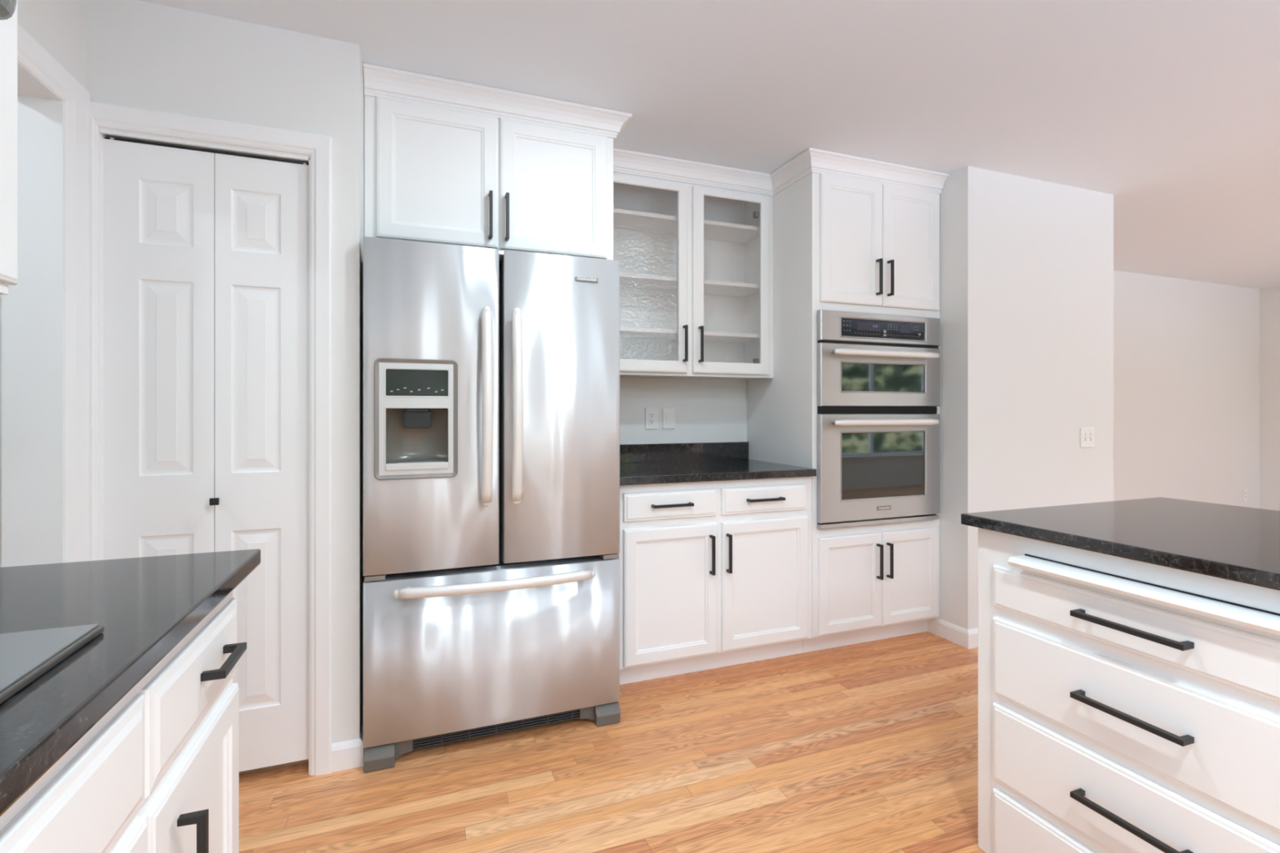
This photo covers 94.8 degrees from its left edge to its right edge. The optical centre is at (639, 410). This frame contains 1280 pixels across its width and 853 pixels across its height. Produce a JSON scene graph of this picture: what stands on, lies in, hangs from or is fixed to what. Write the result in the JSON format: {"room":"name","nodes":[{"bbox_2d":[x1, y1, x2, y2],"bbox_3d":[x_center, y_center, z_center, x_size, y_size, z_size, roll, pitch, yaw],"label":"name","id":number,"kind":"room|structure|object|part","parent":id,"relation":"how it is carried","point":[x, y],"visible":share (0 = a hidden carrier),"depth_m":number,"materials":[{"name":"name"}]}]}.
{"room":"kitchen","nodes":[
{"label":"kitchen","id":0,"kind":"room"},
{"bbox_2d":[0,294,1,567],"bbox_3d":[-2.691,-0.020,1.132,2.165,2.440,1.820,0,0,-21],"label":"wall","id":1,"kind":"structure","parent":0,"point":[0,295],"depth_m":2.12,"materials":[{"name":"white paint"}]},
{"bbox_2d":[17,0,85,88],"bbox_3d":[-0.863,-0.020,-0.476,0.120,2.440,4.920,0,0,-21],"label":"wall","id":2,"kind":"structure","parent":0,"point":[59,26],"depth_m":1.61,"materials":[{"name":"white paint"}]},
{"bbox_2d":[0,0,16,20],"bbox_3d":[-0.800,-0.834,0.232,0.493,0.804,0.760,0,0,-21],"label":"range hood","id":3,"kind":"object","parent":2,"relation":"attached to","point":[7,7],"visible":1,"depth_m":0.65,"materials":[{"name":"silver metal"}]},
{"bbox_2d":[0,0,17,294],"bbox_3d":[-1.086,-0.711,0.735,0.313,1.051,0.343,0,0,-21],"label":"upper cabinet","id":4,"kind":"object","parent":2,"relation":"attached to","point":[8,28],"visible":1,"depth_m":0.92,"materials":[{"name":"white paint"}]},
{"bbox_2d":[1,22,89,567],"bbox_3d":[-1.541,0.134,1.339,0.142,2.132,0.774,0,0,-21],"label":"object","id":5,"kind":"structure","parent":2,"relation":"attached to","point":[46,316],"depth_m":1.60,"materials":[{"name":"white paint"}]},
{"bbox_2d":[85,0,364,743],"bbox_3d":[-1.485,-0.020,2.205,0.851,2.440,0.775,0,0,-21],"label":"wall","id":6,"kind":"structure","parent":0,"point":[140,54],"depth_m":1.93,"materials":[{"name":"white paint"}]},
{"bbox_2d":[103,137,308,772],"bbox_3d":[-1.356,0.167,1.864,0.552,1.986,0.078,0,0,-21],"label":"door","id":7,"kind":"structure","parent":6,"relation":"in","point":[206,252],"depth_m":1.87,"materials":[{"name":"white paint"}]},
{"bbox_3d":[-1.334,0.284,1.851,0.024,0.022,0.038,0,0,-21],"label":"knob","id":8,"kind":"part","parent":7,"relation":"part of","materials":[{"name":"black metal"}]},
{"bbox_2d":[89,101,331,775],"bbox_3d":[-1.349,0.146,1.897,0.646,2.108,0.138,0,0,-21],"label":"trim","id":9,"kind":"structure","parent":6,"relation":"attached to","point":[318,147],"depth_m":1.94,"materials":[{"name":"white paint"}]},
{"bbox_2d":[331,723,364,772],"bbox_3d":[-0.998,1.155,2.021,0.098,0.090,0.114,0,0,-21],"label":"baseboard","id":10,"kind":"structure","parent":6,"relation":"attached to","point":[348,754],"depth_m":1.97,"materials":[{"name":"white paint"}]},
{"bbox_2d":[239,631,985,852],"bbox_3d":[2.197,1.260,1.258,11.400,0.120,6.400,0,0,-21],"label":"floor","id":11,"kind":"structure","parent":0,"point":[868,747],"depth_m":1.94,"materials":[{"name":"brown wood"}]},
{"bbox_2d":[0,591,246,852],"bbox_3d":[-0.477,0.759,-0.450,0.616,0.881,3.295,0,0,-21],"label":"base cabinet","id":12,"kind":"object","parent":11,"relation":"on","point":[158,772],"visible":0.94,"depth_m":0.82,"materials":[{"name":"white paint"}]},
{"bbox_3d":[-0.492,0.448,0.340,0.014,0.147,0.943,0,0,-21],"label":"drawer","id":13,"kind":"part","parent":12,"relation":"part of","materials":[{"name":"white paint"}]},
{"bbox_3d":[-0.576,0.812,0.563,0.014,0.551,0.466,0,0,-21],"label":"door","id":14,"kind":"part","parent":12,"relation":"part of","materials":[{"name":"white paint"}]},
{"bbox_2d":[0,549,260,816],"bbox_3d":[-0.480,0.302,-0.453,0.610,0.032,3.351,0,0,-21],"label":"countertop","id":15,"kind":"structure","parent":12,"relation":"on","point":[145,606],"depth_m":0.80,"materials":[{"name":"black stone"}]},
{"bbox_2d":[0,623,103,704],"bbox_3d":[-0.780,0.279,0.312,0.482,0.012,0.775,0,0,-21],"label":"cooktop","id":16,"kind":"object","parent":15,"relation":"in","point":[25,656],"visible":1,"depth_m":0.67,"materials":[{"name":"black glass"}]},
{"bbox_3d":[-0.735,0.448,0.983,0.014,0.147,0.415,0,0,-21],"label":"drawer","id":17,"kind":"part","parent":12,"relation":"part of","materials":[{"name":"white paint"}]},
{"bbox_3d":[-0.735,0.817,0.983,0.014,0.543,0.415,0,0,-21],"label":"door","id":18,"kind":"part","parent":12,"relation":"part of","materials":[{"name":"white paint"}]},
{"bbox_3d":[-0.670,0.695,0.882,0.036,0.180,0.013,0,0,-21],"label":"handle","id":19,"kind":"part","parent":12,"relation":"part of","materials":[{"name":"black metal"}]},
{"bbox_3d":[-0.727,0.438,1.031,0.035,0.013,0.130,0,0,-21],"label":"handle","id":20,"kind":"part","parent":12,"relation":"part of","materials":[{"name":"black metal"}]},
{"bbox_2d":[363,236,620,773],"bbox_3d":[-0.622,0.309,2.440,0.902,1.777,0.856,0,0,-21],"label":"refrigerator","id":21,"kind":"object","parent":11,"relation":"on","point":[491,385],"visible":1,"depth_m":2.08,"materials":[{"name":"grey metal"}]},
{"bbox_3d":[-0.762,0.028,2.010,0.237,0.378,0.014,0,0,-21],"label":"dispenser plate","id":22,"kind":"part","parent":21,"relation":"part of","materials":[{"name":"silver metal"}]},
{"bbox_3d":[-0.769,0.027,2.032,0.090,0.066,0.041,0,0,-21],"label":"dispenser spout","id":23,"kind":"part","parent":21,"relation":"part of","materials":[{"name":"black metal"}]},
{"bbox_3d":[-0.724,-0.015,2.063,0.444,1.129,0.070,0,0,-21],"label":"door","id":24,"kind":"part","parent":21,"relation":"part of","materials":[{"name":"silver metal"}]},
{"bbox_3d":[-0.536,-0.016,2.058,0.037,0.704,0.080,0,0,-21],"label":"handle","id":25,"kind":"part","parent":21,"relation":"part of","materials":[{"name":"white metal"}]},
{"bbox_3d":[-0.510,0.848,2.144,0.902,0.548,0.070,0,0,-21],"label":"freezer drawer","id":26,"kind":"part","parent":21,"relation":"part of","materials":[{"name":"silver metal"}]},
{"bbox_3d":[-0.492,0.610,2.075,0.698,0.036,0.080,0,0,-21],"label":"handle","id":27,"kind":"part","parent":21,"relation":"part of","materials":[{"name":"white metal"}]},
{"bbox_3d":[-0.439,-0.016,2.095,0.037,0.704,0.080,0,0,-21],"label":"handle","id":28,"kind":"part","parent":21,"relation":"part of","materials":[{"name":"white metal"}]},
{"bbox_3d":[-0.295,-0.015,2.225,0.442,1.129,0.070,0,0,-21],"label":"door","id":29,"kind":"part","parent":21,"relation":"part of","materials":[{"name":"silver metal"}]},
{"bbox_2d":[618,476,811,684],"bbox_3d":[0.264,0.758,2.926,1.008,0.884,0.658,0,0,-21],"label":"base cabinet","id":30,"kind":"object","parent":11,"relation":"on","point":[713,574],"visible":0.85,"depth_m":2.65,"materials":[{"name":"white paint"}]},
{"bbox_3d":[0.137,0.412,2.575,0.441,0.121,0.019,0,0,-21],"label":"drawer","id":31,"kind":"part","parent":30,"relation":"part of","materials":[{"name":"white paint"}]},
{"bbox_3d":[0.140,0.798,2.576,0.448,0.585,0.019,0,0,-21],"label":"door","id":32,"kind":"part","parent":30,"relation":"part of","materials":[{"name":"white paint"}]},
{"bbox_3d":[0.143,0.410,2.548,0.187,0.012,0.036,0,0,-21],"label":"handle","id":33,"kind":"part","parent":30,"relation":"part of","materials":[{"name":"black metal"}]},
{"bbox_3d":[0.322,0.642,2.616,0.012,0.172,0.036,0,0,-21],"label":"handle","id":34,"kind":"part","parent":30,"relation":"part of","materials":[{"name":"black metal"}]},
{"bbox_2d":[619,441,816,485],"bbox_3d":[0.261,0.247,2.936,1.009,0.134,0.638,0,0,-21],"label":"countertop","id":35,"kind":"structure","parent":30,"relation":"on","point":[658,463],"depth_m":3.03,"materials":[{"name":"black stone"}]},
{"bbox_3d":[0.402,0.642,2.646,0.012,0.172,0.036,0,0,-21],"label":"handle","id":36,"kind":"part","parent":30,"relation":"part of","materials":[{"name":"black metal"}]},
{"bbox_3d":[0.582,0.412,2.744,0.455,0.121,0.019,0,0,-21],"label":"drawer","id":37,"kind":"part","parent":30,"relation":"part of","materials":[{"name":"white paint"}]},
{"bbox_3d":[0.589,0.798,2.746,0.467,0.585,0.019,0,0,-21],"label":"door","id":38,"kind":"part","parent":30,"relation":"part of","materials":[{"name":"white paint"}]},
{"bbox_3d":[0.582,0.410,2.714,0.187,0.012,0.036,0,0,-21],"label":"handle","id":39,"kind":"part","parent":30,"relation":"part of","materials":[{"name":"black metal"}]},
{"bbox_2d":[746,147,949,653],"bbox_3d":[1.092,-0.019,3.235,0.880,2.438,0.665,0,0,-21],"label":"tall cabinet","id":40,"kind":"object","parent":11,"relation":"on","point":[851,233],"visible":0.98,"depth_m":2.97,"materials":[{"name":"white paint"}]},
{"bbox_3d":[1.046,0.855,2.918,0.384,0.475,0.019,0,0,-21],"label":"door","id":41,"kind":"part","parent":40,"relation":"part of","materials":[{"name":"white paint"}]},
{"bbox_3d":[1.051,-0.840,2.921,0.376,0.620,0.019,0,0,-21],"label":"door","id":42,"kind":"part","parent":40,"relation":"part of","materials":[{"name":"white paint"}]},
{"bbox_3d":[1.141,-1.195,3.105,0.880,0.086,0.387,0,0,-21],"label":"crown moulding","id":43,"kind":"part","parent":40,"relation":"part of","materials":[{"name":"white paint"}]},
{"bbox_2d":[817,309,940,528],"bbox_3d":[1.131,0.042,3.207,0.760,1.056,0.660,0,0,-21],"label":"wall oven","id":44,"kind":"object","parent":40,"relation":"in","point":[878,375],"visible":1,"depth_m":2.94,"materials":[{"name":"silver metal"}]},
{"bbox_3d":[1.217,0.560,2.975,0.756,0.020,0.030,0,0,-21],"label":"trim","id":45,"kind":"part","parent":44,"relation":"part of","materials":[{"name":"silver metal"}]},
{"bbox_3d":[1.220,-0.175,2.971,0.760,0.306,0.034,0,0,-21],"label":"microwave door","id":46,"kind":"part","parent":44,"relation":"part of","materials":[{"name":"silver metal"}]},
{"bbox_3d":[1.220,-0.413,2.971,0.760,0.145,0.034,0,0,-21],"label":"control panel","id":47,"kind":"part","parent":44,"relation":"part of","materials":[{"name":"silver metal"}]},
{"bbox_3d":[1.225,-0.282,2.925,0.653,0.033,0.064,0,0,-21],"label":"handle","id":48,"kind":"part","parent":44,"relation":"part of","materials":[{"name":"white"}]},
{"bbox_3d":[1.200,-0.670,2.947,0.012,0.178,0.036,0,0,-21],"label":"handle","id":49,"kind":"part","parent":40,"relation":"part of","materials":[{"name":"black metal"}]},
{"bbox_3d":[1.203,0.757,2.949,0.012,0.174,0.036,0,0,-21],"label":"handle","id":50,"kind":"part","parent":40,"relation":"part of","materials":[{"name":"black metal"}]},
{"bbox_3d":[1.263,0.757,2.971,0.012,0.174,0.036,0,0,-21],"label":"handle","id":51,"kind":"part","parent":40,"relation":"part of","materials":[{"name":"black metal"}]},
{"bbox_3d":[1.267,-0.670,2.973,0.012,0.178,0.036,0,0,-21],"label":"handle","id":52,"kind":"part","parent":40,"relation":"part of","materials":[{"name":"black metal"}]},
{"bbox_3d":[1.401,0.855,3.053,0.370,0.475,0.019,0,0,-21],"label":"door","id":53,"kind":"part","parent":40,"relation":"part of","materials":[{"name":"white paint"}]},
{"bbox_3d":[1.407,-0.840,3.055,0.378,0.620,0.019,0,0,-21],"label":"door","id":54,"kind":"part","parent":40,"relation":"part of","materials":[{"name":"white paint"}]},
{"bbox_2d":[977,527,1279,852],"bbox_3d":[1.695,0.758,0.686,0.883,0.884,2.285,0,0,-21],"label":"kitchen island","id":55,"kind":"object","parent":11,"relation":"on","point":[1125,705],"visible":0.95,"depth_m":1.27,"materials":[{"name":"white paint"}]},
{"bbox_3d":[1.056,1.093,1.255,0.016,0.179,0.661,0,0,-21],"label":"drawer","id":56,"kind":"part","parent":55,"relation":"part of","materials":[{"name":"white paint"}]},
{"bbox_2d":[960,497,1279,590],"bbox_3d":[1.721,0.300,0.695,0.891,0.030,2.344,0,0,-21],"label":"island countertop","id":57,"kind":"structure","parent":55,"relation":"on","point":[1238,544],"depth_m":1.42,"materials":[{"name":"black stone"}]},
{"bbox_3d":[1.032,0.872,1.245,0.036,0.012,0.212,0,0,-21],"label":"handle","id":58,"kind":"part","parent":55,"relation":"part of","materials":[{"name":"black metal"}]},
{"bbox_3d":[1.032,0.645,1.245,0.036,0.012,0.212,0,0,-21],"label":"handle","id":59,"kind":"part","parent":55,"relation":"part of","materials":[{"name":"black metal"}]},
{"bbox_3d":[1.032,0.460,1.245,0.036,0.012,0.212,0,0,-21],"label":"handle","id":60,"kind":"part","parent":55,"relation":"part of","materials":[{"name":"black metal"}]},
{"bbox_3d":[1.056,0.876,1.255,0.016,0.200,0.661,0,0,-21],"label":"drawer","id":61,"kind":"part","parent":55,"relation":"part of","materials":[{"name":"white paint"}]},
{"bbox_3d":[1.056,0.649,1.255,0.016,0.203,0.661,0,0,-21],"label":"drawer","id":62,"kind":"part","parent":55,"relation":"part of","materials":[{"name":"white paint"}]},
{"bbox_3d":[1.056,0.464,1.255,0.016,0.108,0.661,0,0,-21],"label":"drawer","id":63,"kind":"part","parent":55,"relation":"part of","materials":[{"name":"white paint"}]},
{"bbox_2d":[619,377,746,444],"bbox_3d":[-0.282,-0.020,3.140,3.762,2.440,0.125,0,0,-21],"label":"wall","id":64,"kind":"structure","parent":0,"point":[707,410],"depth_m":3.28,"materials":[{"name":"white paint"}]},
{"bbox_2d":[363,62,631,260],"bbox_3d":[-0.627,-0.929,2.586,1.019,0.618,0.665,0,0,-21],"label":"upper cabinet","id":65,"kind":"object","parent":64,"relation":"attached to","point":[451,162],"visible":0.91,"depth_m":2.29,"materials":[{"name":"white paint"}]},
{"bbox_3d":[-0.763,-0.894,2.235,0.436,0.512,0.019,0,0,-21],"label":"door","id":66,"kind":"part","parent":65,"relation":"part of","materials":[{"name":"white paint"}]},
{"bbox_3d":[-0.578,-0.757,2.276,0.012,0.178,0.036,0,0,-21],"label":"handle","id":67,"kind":"part","parent":65,"relation":"part of","materials":[{"name":"black metal"}]},
{"bbox_3d":[-0.572,-1.195,2.439,1.019,0.086,0.352,0,0,-21],"label":"crown moulding","id":68,"kind":"part","parent":65,"relation":"part of","materials":[{"name":"white paint"}]},
{"bbox_3d":[-0.519,-0.757,2.298,0.012,0.178,0.036,0,0,-21],"label":"handle","id":69,"kind":"part","parent":65,"relation":"part of","materials":[{"name":"black metal"}]},
{"bbox_3d":[-0.345,-0.894,2.393,0.440,0.512,0.019,0,0,-21],"label":"door","id":70,"kind":"part","parent":65,"relation":"part of","materials":[{"name":"white paint"}]},
{"bbox_2d":[644,408,657,429],"bbox_3d":[0.063,0.043,3.199,0.073,0.116,0.008,0,0,-21],"label":"power outlet","id":71,"kind":"object","parent":64,"relation":"attached to","point":[651,414],"visible":1,"depth_m":3.20,"materials":[{"name":"white plastic"}]},
{"bbox_2d":[648,412,654,424],"bbox_3d":[0.064,0.043,3.196,0.034,0.068,0.002,0,0,-21],"label":"receptacle","id":72,"kind":"object","parent":71,"relation":"attached to","point":[651,415],"depth_m":3.20,"materials":[{"name":"white plastic"}]},
{"bbox_2d":[662,408,675,429],"bbox_3d":[0.159,0.043,3.235,0.073,0.116,0.008,0,0,-21],"label":"light switch","id":73,"kind":"object","parent":64,"relation":"attached to","point":[668,414],"visible":1,"depth_m":3.23,"materials":[{"name":"white plastic"}]},
{"bbox_2d":[619,441,748,462],"bbox_3d":[0.152,0.229,3.224,1.009,0.098,0.021,0,0,-21],"label":"backsplash","id":74,"kind":"structure","parent":64,"relation":"attached to","point":[658,452],"depth_m":3.25,"materials":[{"name":"black stone"}]},
{"bbox_2d":[613,147,774,379],"bbox_3d":[0.207,-0.707,3.077,1.008,1.064,0.335,0,0,-21],"label":"upper cabinet","id":75,"kind":"object","parent":64,"relation":"attached to","point":[693,241],"visible":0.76,"depth_m":3.13,"materials":[{"name":"white paint"}]},
{"bbox_3d":[0.027,-0.663,2.885,0.450,0.949,0.019,0,0,-21],"label":"door","id":76,"kind":"part","parent":75,"relation":"part of","materials":[{"name":"white paint"}]},
{"bbox_3d":[0.227,-0.335,2.931,0.012,0.180,0.036,0,0,-21],"label":"handle","id":77,"kind":"part","parent":75,"relation":"part of","materials":[{"name":"black metal"}]},
{"bbox_2d":[613,208,759,243],"bbox_3d":[0.194,-0.975,3.111,0.968,0.020,0.240,0,0,-21],"label":"shelf","id":78,"kind":"object","parent":75,"relation":"attached to","point":[624,221],"depth_m":3.12,"materials":[{"name":"white paint"}]},
{"bbox_2d":[619,272,759,297],"bbox_3d":[0.194,-0.666,3.111,0.968,0.020,0.240,0,0,-21],"label":"shelf","id":79,"kind":"object","parent":75,"relation":"attached to","point":[629,282],"depth_m":3.12,"materials":[{"name":"white paint"}]},
{"bbox_2d":[619,326,759,342],"bbox_3d":[0.194,-0.400,3.111,0.968,0.020,0.240,0,0,-21],"label":"shelf","id":80,"kind":"object","parent":75,"relation":"attached to","point":[626,334],"depth_m":3.11,"materials":[{"name":"white paint"}]},
{"bbox_3d":[0.255,-1.194,2.950,1.008,0.088,0.062,0,0,-21],"label":"crown moulding","id":81,"kind":"part","parent":75,"relation":"part of","materials":[{"name":"white paint"}]},
{"bbox_3d":[0.308,-0.335,2.962,0.012,0.180,0.036,0,0,-21],"label":"handle","id":82,"kind":"part","parent":75,"relation":"part of","materials":[{"name":"black metal"}]},
{"bbox_3d":[0.478,-0.663,3.056,0.450,0.949,0.019,0,0,-21],"label":"door","id":83,"kind":"part","parent":75,"relation":"part of","materials":[{"name":"white paint"}]},
{"bbox_2d":[137,0,1279,288],"bbox_3d":[2.197,-1.300,1.258,11.400,0.120,6.400,0,0,-21],"label":"ceiling","id":84,"kind":"structure","parent":0,"point":[1170,109],"depth_m":2.20,"materials":[{"name":"white paint"}]},
{"bbox_2d":[938,165,1113,629],"bbox_3d":[1.982,-0.020,3.732,1.133,2.440,1.180,0,0,-21],"label":"wall","id":85,"kind":"structure","parent":0,"point":[1026,264],"depth_m":3.12,"materials":[{"name":"white paint"}]},
{"bbox_2d":[927,617,977,648],"bbox_3d":[1.985,1.155,3.725,1.160,0.090,1.194,0,0,-21],"label":"baseboard","id":86,"kind":"structure","parent":85,"relation":"attached to","point":[967,638],"depth_m":3.04,"materials":[{"name":"white paint"}]},
{"bbox_2d":[1080,427,1093,447],"bbox_3d":[2.507,0.150,3.291,0.112,0.112,0.014,0,0,-21],"label":"light switch","id":87,"kind":"object","parent":85,"relation":"attached to","point":[1086,434],"visible":1,"depth_m":3.29,"materials":[{"name":"white plastic"}]},
{"bbox_2d":[1113,270,1259,508],"bbox_3d":[4.289,-0.020,5.298,4.530,2.440,0.120,0,0,-21],"label":"wall","id":88,"kind":"structure","parent":0,"point":[1186,353],"depth_m":5.56,"materials":[{"name":"white paint"}]},
{"bbox_2d":[1242,489,1247,501],"bbox_3d":[6.075,0.850,5.904,0.073,0.116,0.008,0,0,-21],"label":"power outlet","id":89,"kind":"object","parent":88,"relation":"attached to","point":[1244,491],"visible":1,"depth_m":5.90,"materials":[{"name":"white plastic"}]},
{"bbox_2d":[1259,286,1279,511],"bbox_3d":[7.430,-0.020,3.224,0.120,2.440,5.980,0,0,-21],"label":"wall","id":90,"kind":"structure","parent":0,"point":[1269,298],"depth_m":5.93,"materials":[{"name":"white paint"}]}
]}

